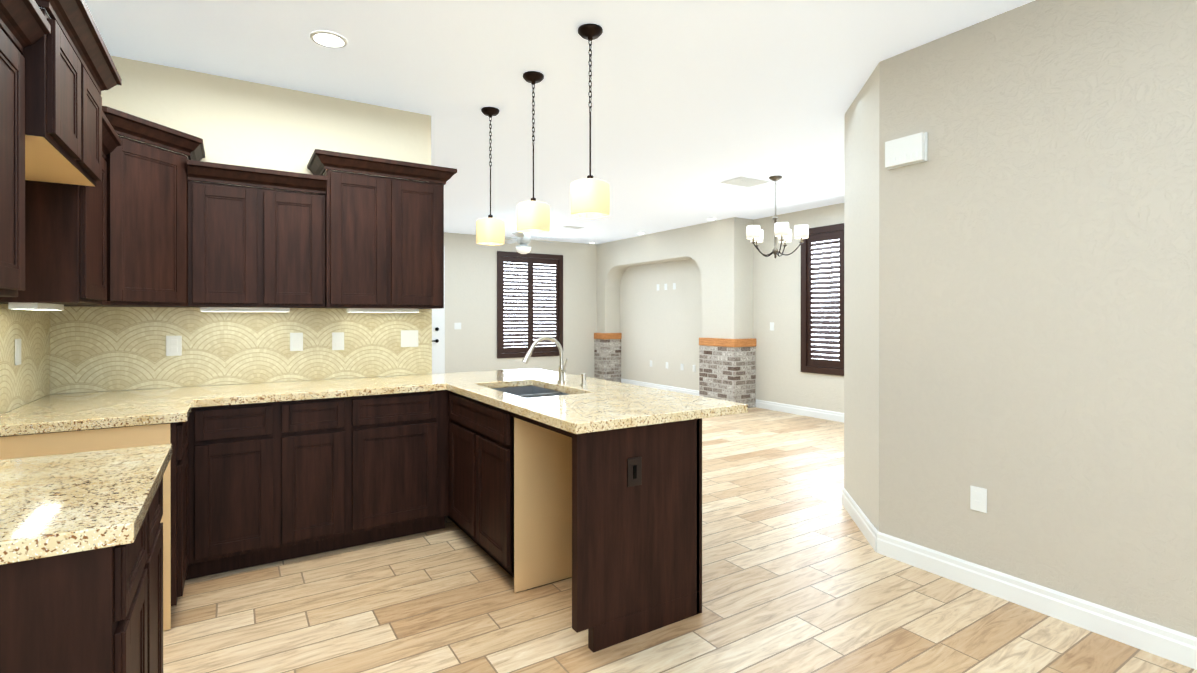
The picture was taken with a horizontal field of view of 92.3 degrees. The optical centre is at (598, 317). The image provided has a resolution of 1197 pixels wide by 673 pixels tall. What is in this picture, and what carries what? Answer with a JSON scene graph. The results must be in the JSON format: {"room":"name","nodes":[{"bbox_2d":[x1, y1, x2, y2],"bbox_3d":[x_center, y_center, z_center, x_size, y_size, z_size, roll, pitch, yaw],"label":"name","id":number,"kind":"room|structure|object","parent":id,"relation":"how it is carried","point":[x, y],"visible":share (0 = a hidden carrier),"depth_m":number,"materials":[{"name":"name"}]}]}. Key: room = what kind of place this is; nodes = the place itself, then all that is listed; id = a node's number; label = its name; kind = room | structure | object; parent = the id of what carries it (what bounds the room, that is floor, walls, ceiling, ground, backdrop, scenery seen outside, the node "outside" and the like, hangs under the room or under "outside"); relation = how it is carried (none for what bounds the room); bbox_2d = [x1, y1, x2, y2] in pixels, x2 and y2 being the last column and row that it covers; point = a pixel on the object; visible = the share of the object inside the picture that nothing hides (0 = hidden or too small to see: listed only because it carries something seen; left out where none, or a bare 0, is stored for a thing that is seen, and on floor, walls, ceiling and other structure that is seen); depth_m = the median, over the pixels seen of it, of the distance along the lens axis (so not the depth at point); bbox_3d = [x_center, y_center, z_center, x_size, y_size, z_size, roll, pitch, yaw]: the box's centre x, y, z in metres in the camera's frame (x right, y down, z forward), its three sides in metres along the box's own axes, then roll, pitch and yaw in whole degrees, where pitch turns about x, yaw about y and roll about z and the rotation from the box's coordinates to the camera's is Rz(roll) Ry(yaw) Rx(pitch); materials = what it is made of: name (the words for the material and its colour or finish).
{"room":"kitchen","nodes":[
{"label":"kitchen","id":0,"kind":"room"},
{"bbox_2d":[58,55,430,393],"bbox_3d":[-2.064,-0.060,3.595,2.000,2.740,0.140,0,0,-32],"label":"wall","id":1,"kind":"structure","parent":0,"point":[232,121],"depth_m":3.51,"materials":[{"name":"beige paint"}]},
{"bbox_2d":[0,304,55,414],"bbox_3d":[-2.160,-0.054,1.892,0.009,0.905,2.629,0,0,-32],"label":"tile backsplash","id":2,"kind":"structure","parent":1,"relation":"attached to","point":[31,380],"depth_m":2.66,"materials":[{"name":"tile"}]},
{"bbox_2d":[15,339,20,364],"bbox_3d":[-2.564,0.150,2.543,0.008,0.115,0.072,0,0,-32],"label":"light switch","id":3,"kind":"object","parent":2,"relation":"attached to","point":[17,351],"visible":1,"depth_m":2.53,"materials":[{"name":"white plastic"}]},
{"bbox_2d":[62,106,204,306],"bbox_3d":[-2.401,-0.509,2.894,0.676,0.898,0.676,0,0,-32],"label":"upper cabinet","id":4,"kind":"object","parent":1,"relation":"attached to","point":[147,224],"visible":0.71,"depth_m":2.84,"materials":[{"name":"brown wood"}]},
{"bbox_2d":[56,307,431,393],"bbox_3d":[-2.011,0.168,3.540,1.970,0.455,0.009,0,0,-32],"label":"tile backsplash","id":5,"kind":"structure","parent":1,"relation":"attached to","point":[77,349],"depth_m":3.41,"materials":[{"name":"tile"}]},
{"bbox_2d":[166,336,181,355],"bbox_3d":[-2.416,0.159,3.272,0.072,0.115,0.008,0,0,-32],"label":"electrical outlet","id":6,"kind":"object","parent":5,"relation":"attached to","point":[173,345],"visible":1,"depth_m":3.27,"materials":[{"name":"white plastic"}]},
{"bbox_2d":[290,333,302,350],"bbox_3d":[-1.892,0.150,3.605,0.072,0.115,0.008,0,0,-32],"label":"electrical outlet","id":7,"kind":"object","parent":5,"relation":"attached to","point":[296,341],"visible":1,"depth_m":3.60,"materials":[{"name":"white plastic"}]},
{"bbox_2d":[332,332,343,349],"bbox_3d":[-1.690,0.152,3.733,0.072,0.115,0.008,0,0,-32],"label":"electrical outlet","id":8,"kind":"object","parent":5,"relation":"attached to","point":[337,340],"visible":1,"depth_m":3.73,"materials":[{"name":"white plastic"}]},
{"bbox_2d":[401,330,417,346],"bbox_3d":[-1.306,0.144,3.978,0.118,0.115,0.008,0,0,-32],"label":"light switch","id":9,"kind":"object","parent":5,"relation":"attached to","point":[409,338],"visible":1,"depth_m":3.98,"materials":[{"name":"white plastic"}]},
{"bbox_2d":[187,160,326,307],"bbox_3d":[-1.972,-0.445,3.346,0.668,0.768,0.373,0,0,-32],"label":"upper cabinet","id":10,"kind":"object","parent":1,"relation":"attached to","point":[254,245],"visible":1,"depth_m":3.21,"materials":[{"name":"brown wood"}]},
{"bbox_2d":[200,307,289,311],"bbox_3d":[-2.042,-0.048,3.336,0.440,0.026,0.080,0,0,-32],"label":"light","id":11,"kind":"object","parent":10,"relation":"attached to","point":[234,309],"visible":1,"depth_m":3.29,"materials":[{"name":"white plastic"}]},
{"bbox_2d":[307,149,456,308],"bbox_3d":[-1.383,-0.516,3.697,0.836,0.908,0.413,0,0,-32],"label":"upper cabinet","id":12,"kind":"object","parent":1,"relation":"attached to","point":[384,241],"visible":0.98,"depth_m":3.54,"materials":[{"name":"brown wood"}]},
{"bbox_2d":[346,308,418,312],"bbox_3d":[-1.400,-0.048,3.744,0.440,0.026,0.080,0,0,-32],"label":"light","id":13,"kind":"object","parent":12,"relation":"attached to","point":[381,310],"visible":1,"depth_m":3.70,"materials":[{"name":"white plastic"}]},
{"bbox_2d":[444,232,596,377],"bbox_3d":[-2.797,-0.071,9.633,7.480,2.740,0.120,0,0,-32],"label":"wall","id":14,"kind":"structure","parent":0,"point":[471,289],"depth_m":10.15,"materials":[{"name":"paint"}]},
{"bbox_2d":[432,246,444,373],"bbox_3d":[-3.012,0.042,9.367,1.050,2.505,0.095,0,0,-32],"label":"front door","id":15,"kind":"structure","parent":14,"relation":"in","point":[438,340],"depth_m":9.60,"materials":[{"name":"white"}]},
{"bbox_2d":[454,323,460,328],"bbox_3d":[-2.399,0.139,9.810,0.118,0.115,0.008,0,0,-32],"label":"light switch","id":16,"kind":"object","parent":14,"relation":"attached to","point":[457,325],"visible":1,"depth_m":9.81,"materials":[{"name":"white plastic"}]},
{"bbox_2d":[497,251,562,357],"bbox_3d":[-1.262,-0.233,10.584,1.330,1.900,0.122,0,0,-32],"label":"window","id":17,"kind":"structure","parent":14,"relation":"in","point":[529,299],"depth_m":10.55,"materials":[{"name":"brown wood"}]},
{"bbox_2d":[39,0,1034,243],"bbox_3d":[0.904,-1.430,3.677,8.100,0.001,14.500,0,0,-32],"label":"ceiling","id":18,"kind":"structure","parent":0,"point":[695,103],"depth_m":3.41,"materials":[{"name":"white paint"}]},
{"bbox_2d":[310,31,346,47],"bbox_3d":[-1.382,-1.424,2.947,0.176,0.007,0.176,0,0,-32],"label":"recessed light","id":19,"kind":"object","parent":18,"relation":"in","point":[328,39],"visible":1,"depth_m":2.94,"materials":[{"name":"white plastic"}]},
{"bbox_2d":[476,107,504,244],"bbox_3d":[-0.744,-0.970,3.958,0.188,0.919,0.188,0,0,-32],"label":"pendant light","id":20,"kind":"object","parent":18,"relation":"hanging from","point":[490,229],"visible":1,"depth_m":3.91,"materials":[{"name":"beige glass"}]},
{"bbox_2d":[516,71,549,233],"bbox_3d":[-0.384,-0.969,3.392,0.188,0.919,0.188,0,0,-32],"label":"pendant light","id":21,"kind":"object","parent":18,"relation":"hanging from","point":[533,216],"visible":1,"depth_m":3.34,"materials":[{"name":"beige glass"}]},
{"bbox_2d":[505,232,562,253],"bbox_3d":[-1.090,-1.172,8.204,1.137,0.531,1.093,0,0,-32],"label":"ceiling fan","id":22,"kind":"object","parent":18,"relation":"hanging from","point":[522,239],"visible":0.88,"depth_m":8.10,"materials":[{"name":"grey"}]},
{"bbox_2d":[564,226,583,228],"bbox_3d":[-0.403,-1.434,9.126,0.300,0.010,0.150,0,0,-32],"label":"ceiling vent","id":23,"kind":"object","parent":18,"relation":"in","point":[574,227],"visible":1,"depth_m":9.10,"materials":[{"name":"white metal"}]},
{"bbox_2d":[570,24,609,218],"bbox_3d":[-0.041,-0.968,2.852,0.188,0.919,0.188,0,0,-32],"label":"pendant light","id":24,"kind":"object","parent":18,"relation":"hanging from","point":[589,196],"visible":1,"depth_m":2.80,"materials":[{"name":"beige glass"}]},
{"bbox_2d":[720,176,769,187],"bbox_3d":[1.544,-1.428,6.062,0.420,0.010,0.300,0,0,-32],"label":"ceiling vent","id":25,"kind":"object","parent":18,"relation":"in","point":[742,181],"visible":1,"depth_m":6.05,"materials":[{"name":"white metal"}]},
{"bbox_2d":[746,176,808,258],"bbox_3d":[1.790,-1.018,5.881,0.616,0.829,0.592,0,0,-32],"label":"chandelier","id":26,"kind":"object","parent":18,"relation":"hanging from","point":[782,232],"visible":1,"depth_m":5.75,"materials":[{"name":"white glass"}]},
{"bbox_2d":[163,407,1196,672],"bbox_3d":[0.904,1.310,3.682,8.100,0.001,14.500,0,0,-32],"label":"floor","id":27,"kind":"structure","parent":0,"point":[799,575],"depth_m":2.57,"materials":[{"name":"brown wood"}]},
{"bbox_2d":[0,477,162,672],"bbox_3d":[-1.415,0.878,1.301,0.629,0.874,0.770,0,0,-32],"label":"base cabinet","id":28,"kind":"object","parent":27,"relation":"on","point":[100,610],"visible":0.71,"depth_m":1.12,"materials":[{"name":"brown wood"}]},
{"bbox_2d":[0,444,171,564],"bbox_3d":[-1.406,0.421,1.303,0.648,0.040,0.835,0,0,-32],"label":"countertop","id":29,"kind":"structure","parent":28,"relation":"on","point":[56,505],"depth_m":1.28,"materials":[{"name":"stone"}]},
{"bbox_2d":[0,420,187,630],"bbox_3d":[-2.151,0.875,2.459,0.629,0.874,0.460,0,0,-32],"label":"base cabinet","id":30,"kind":"object","parent":27,"relation":"on","point":[174,520],"visible":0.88,"depth_m":2.40,"materials":[{"name":"brown wood"}]},
{"bbox_2d":[0,396,199,435],"bbox_3d":[-2.121,0.419,2.433,0.651,0.040,0.420,0,0,-32],"label":"countertop","id":31,"kind":"structure","parent":30,"relation":"on","point":[65,417],"depth_m":2.37,"materials":[{"name":"stone"}]},
{"bbox_2d":[185,406,212,579],"bbox_3d":[-2.400,0.875,2.925,0.709,0.874,0.628,0,0,-32],"label":"base cabinet","id":32,"kind":"object","parent":27,"relation":"on","point":[200,420],"depth_m":2.84,"materials":[{"name":"brown wood"}]},
{"bbox_2d":[213,402,280,573],"bbox_3d":[-1.998,0.874,3.180,0.354,0.874,0.628,0,0,-32],"label":"base cabinet","id":33,"kind":"object","parent":27,"relation":"on","point":[270,482],"depth_m":2.95,"materials":[{"name":"brown wood"}]},
{"bbox_2d":[281,397,352,560],"bbox_3d":[-1.703,0.874,3.368,0.345,0.874,0.628,0,0,-32],"label":"base cabinet","id":34,"kind":"object","parent":27,"relation":"on","point":[317,434],"depth_m":3.12,"materials":[{"name":"brown wood"}]},
{"bbox_2d":[353,390,448,545],"bbox_3d":[-1.315,0.873,3.615,0.575,0.874,0.628,0,0,-32],"label":"base cabinet","id":35,"kind":"object","parent":27,"relation":"on","point":[401,440],"depth_m":3.36,"materials":[{"name":"brown wood"}]},
{"bbox_2d":[447,386,550,537],"bbox_3d":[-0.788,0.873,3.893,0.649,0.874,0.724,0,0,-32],"label":"base cabinet","id":36,"kind":"object","parent":27,"relation":"on","point":[533,504],"depth_m":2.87,"materials":[{"name":"brown wood"}]},
{"bbox_2d":[18,368,554,407],"bbox_3d":[-1.485,0.417,3.451,2.818,0.040,0.721,0,0,-32],"label":"countertop","id":37,"kind":"structure","parent":36,"relation":"on","point":[250,393],"depth_m":3.22,"materials":[{"name":"stone"}]},
{"bbox_2d":[492,386,568,397],"bbox_3d":[-0.392,0.542,3.277,0.448,0.208,0.798,0,0,-32],"label":"sink","id":38,"kind":"object","parent":37,"relation":"in","point":[528,391],"visible":0.1,"depth_m":3.61,"materials":[{"name":"silver metal"}]},
{"bbox_2d":[448,380,615,433],"bbox_3d":[-0.438,0.418,2.846,0.145,0.040,1.530,0,0,-32],"label":"countertop","id":39,"kind":"structure","parent":36,"relation":"on","point":[571,420],"depth_m":2.55,"materials":[{"name":"stone"}]},
{"bbox_2d":[536,388,683,428],"bbox_3d":[0.001,0.418,2.653,0.390,0.040,0.733,0,0,-32],"label":"countertop","id":40,"kind":"structure","parent":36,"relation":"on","point":[595,405],"depth_m":2.55,"materials":[{"name":"stone"}]},
{"bbox_2d":[627,457,641,486],"bbox_3d":[0.148,0.630,2.353,0.070,0.115,0.008,0,0,-32],"label":"electrical outlet","id":41,"kind":"object","parent":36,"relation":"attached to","point":[634,471],"visible":1,"depth_m":2.35,"materials":[{"name":"black plastic"}]},
{"bbox_2d":[532,372,747,420],"bbox_3d":[0.117,0.417,3.198,0.383,0.040,1.530,0,0,-32],"label":"countertop","id":42,"kind":"structure","parent":36,"relation":"on","point":[695,407],"depth_m":2.94,"materials":[{"name":"stone"}]},
{"bbox_2d":[522,336,567,382],"bbox_3d":[-0.319,0.254,3.455,0.291,0.286,0.083,0,0,-32],"label":"faucet","id":43,"kind":"object","parent":42,"relation":"on","point":[562,370],"visible":1,"depth_m":3.49,"materials":[{"name":"silver metal"}]},
{"bbox_2d":[580,374,586,384],"bbox_3d":[-0.087,0.364,3.394,0.040,0.066,0.040,0,0,-32],"label":"soap dispenser","id":44,"kind":"object","parent":42,"relation":"on","point":[583,379],"visible":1,"depth_m":3.38,"materials":[{"name":"silver metal"}]},
{"bbox_2d":[594,333,621,382],"bbox_3d":[0.179,0.796,11.239,0.412,1.000,0.360,0,0,-32],"label":"brick pedestal","id":45,"kind":"object","parent":27,"relation":"on","point":[607,356],"visible":0.77,"depth_m":11.11,"materials":[{"name":"grey brick"}]},
{"bbox_2d":[699,338,755,407],"bbox_3d":[1.910,0.801,8.553,0.452,1.000,0.732,0,0,-32],"label":"brick pedestal","id":46,"kind":"object","parent":27,"relation":"on","point":[727,369],"visible":0.83,"depth_m":8.32,"materials":[{"name":"grey brick"}]},
{"bbox_2d":[597,203,843,412],"bbox_3d":[2.110,-0.069,8.409,0.510,2.740,7.210,0,0,-32],"label":"wall","id":47,"kind":"structure","parent":0,"point":[728,278],"depth_m":8.61,"materials":[{"name":"paint"}]},
{"bbox_2d":[621,378,698,395],"bbox_3d":[1.154,1.240,10.079,0.014,0.116,2.650,0,0,-32],"label":"baseboard","id":48,"kind":"structure","parent":47,"relation":"attached to","point":[667,388],"depth_m":10.13,"materials":[{"name":"white wood"}]},
{"bbox_2d":[770,322,773,330],"bbox_3d":[2.448,0.122,8.121,0.008,0.115,0.072,0,0,-32],"label":"light switch","id":49,"kind":"object","parent":47,"relation":"attached to","point":[771,326],"visible":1,"depth_m":8.11,"materials":[{"name":"white plastic"}]},
{"bbox_2d":[756,399,843,422],"bbox_3d":[3.187,1.246,6.954,0.014,0.116,3.345,0,0,-32],"label":"baseboard","id":50,"kind":"structure","parent":47,"relation":"attached to","point":[809,412],"depth_m":7.69,"materials":[{"name":"white wood"}]},
{"bbox_2d":[801,223,843,375],"bbox_3d":[3.086,-0.227,7.198,0.122,1.900,1.240,0,0,-32],"label":"window","id":51,"kind":"structure","parent":47,"relation":"in","point":[822,299],"depth_m":7.45,"materials":[{"name":"brown wood"}]},
{"bbox_2d":[844,63,878,531],"bbox_3d":[1.691,-0.060,3.619,0.088,2.740,0.845,0,0,11],"label":"wall","id":52,"kind":"structure","parent":0,"point":[861,300],"depth_m":3.56,"materials":[{"name":"paint"}]},
{"bbox_2d":[842,488,877,551],"bbox_3d":[1.639,1.252,3.633,0.014,0.116,0.842,0,0,11],"label":"baseboard","id":53,"kind":"structure","parent":52,"relation":"attached to","point":[866,527],"depth_m":3.54,"materials":[{"name":"white wood"}]},
{"bbox_2d":[879,0,1196,636],"bbox_3d":[3.308,-0.054,0.586,0.120,2.740,6.300,0,0,-32],"label":"wall","id":54,"kind":"structure","parent":0,"point":[1038,295],"depth_m":2.54,"materials":[{"name":"beige paint"}]},
{"bbox_2d":[885,132,927,169],"bbox_3d":[1.633,-0.889,3.063,0.046,0.150,0.210,0,0,-32],"label":"door chime","id":55,"kind":"object","parent":54,"relation":"attached to","point":[907,150],"visible":1,"depth_m":3.04,"materials":[{"name":"white plastic"}]},
{"bbox_2d":[970,486,986,512],"bbox_3d":[1.837,0.877,2.781,0.008,0.115,0.072,0,0,-32],"label":"outlet","id":56,"kind":"object","parent":54,"relation":"attached to","point":[978,498],"visible":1,"depth_m":2.78,"materials":[{"name":"white plastic"}]},
{"bbox_2d":[877,532,1196,669],"bbox_3d":[3.249,1.258,0.554,0.014,0.116,6.304,0,0,-32],"label":"baseboard","id":57,"kind":"structure","parent":54,"relation":"attached to","point":[1160,641],"depth_m":2.52,"materials":[{"name":"white wood"}]},
{"bbox_3d":[-2.149,-0.056,1.752,0.120,2.740,14.120,0,0,-32],"label":"wall","id":58,"kind":"structure","parent":0,"visible":0},
{"bbox_2d":[0,0,50,296],"bbox_3d":[-1.502,-0.446,1.197,0.373,0.778,0.827,0,0,-32],"label":"upper cabinet","id":59,"kind":"object","parent":58,"relation":"attached to","point":[24,24],"visible":1,"depth_m":1.52,"materials":[{"name":"brown wood"}]},
{"bbox_2d":[0,111,120,304],"bbox_3d":[-2.252,-0.443,2.378,0.373,0.768,0.488,0,0,-32],"label":"upper cabinet","id":60,"kind":"object","parent":58,"relation":"attached to","point":[66,244],"visible":0.69,"depth_m":2.22,"materials":[{"name":"brown wood"}]},
{"bbox_2d":[8,302,63,309],"bbox_3d":[-2.299,-0.046,2.361,0.080,0.026,0.410,0,0,-32],"label":"light","id":61,"kind":"object","parent":60,"relation":"attached to","point":[30,306],"visible":1,"depth_m":2.21,"materials":[{"name":"white plastic"}]},
{"bbox_2d":[21,0,121,186],"bbox_3d":[-1.899,-0.745,1.873,0.428,0.462,0.876,0,0,-32],"label":"upper cabinet","id":62,"kind":"object","parent":58,"relation":"attached to","point":[71,73],"visible":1,"depth_m":1.84,"materials":[{"name":"brown wood"}]}
]}

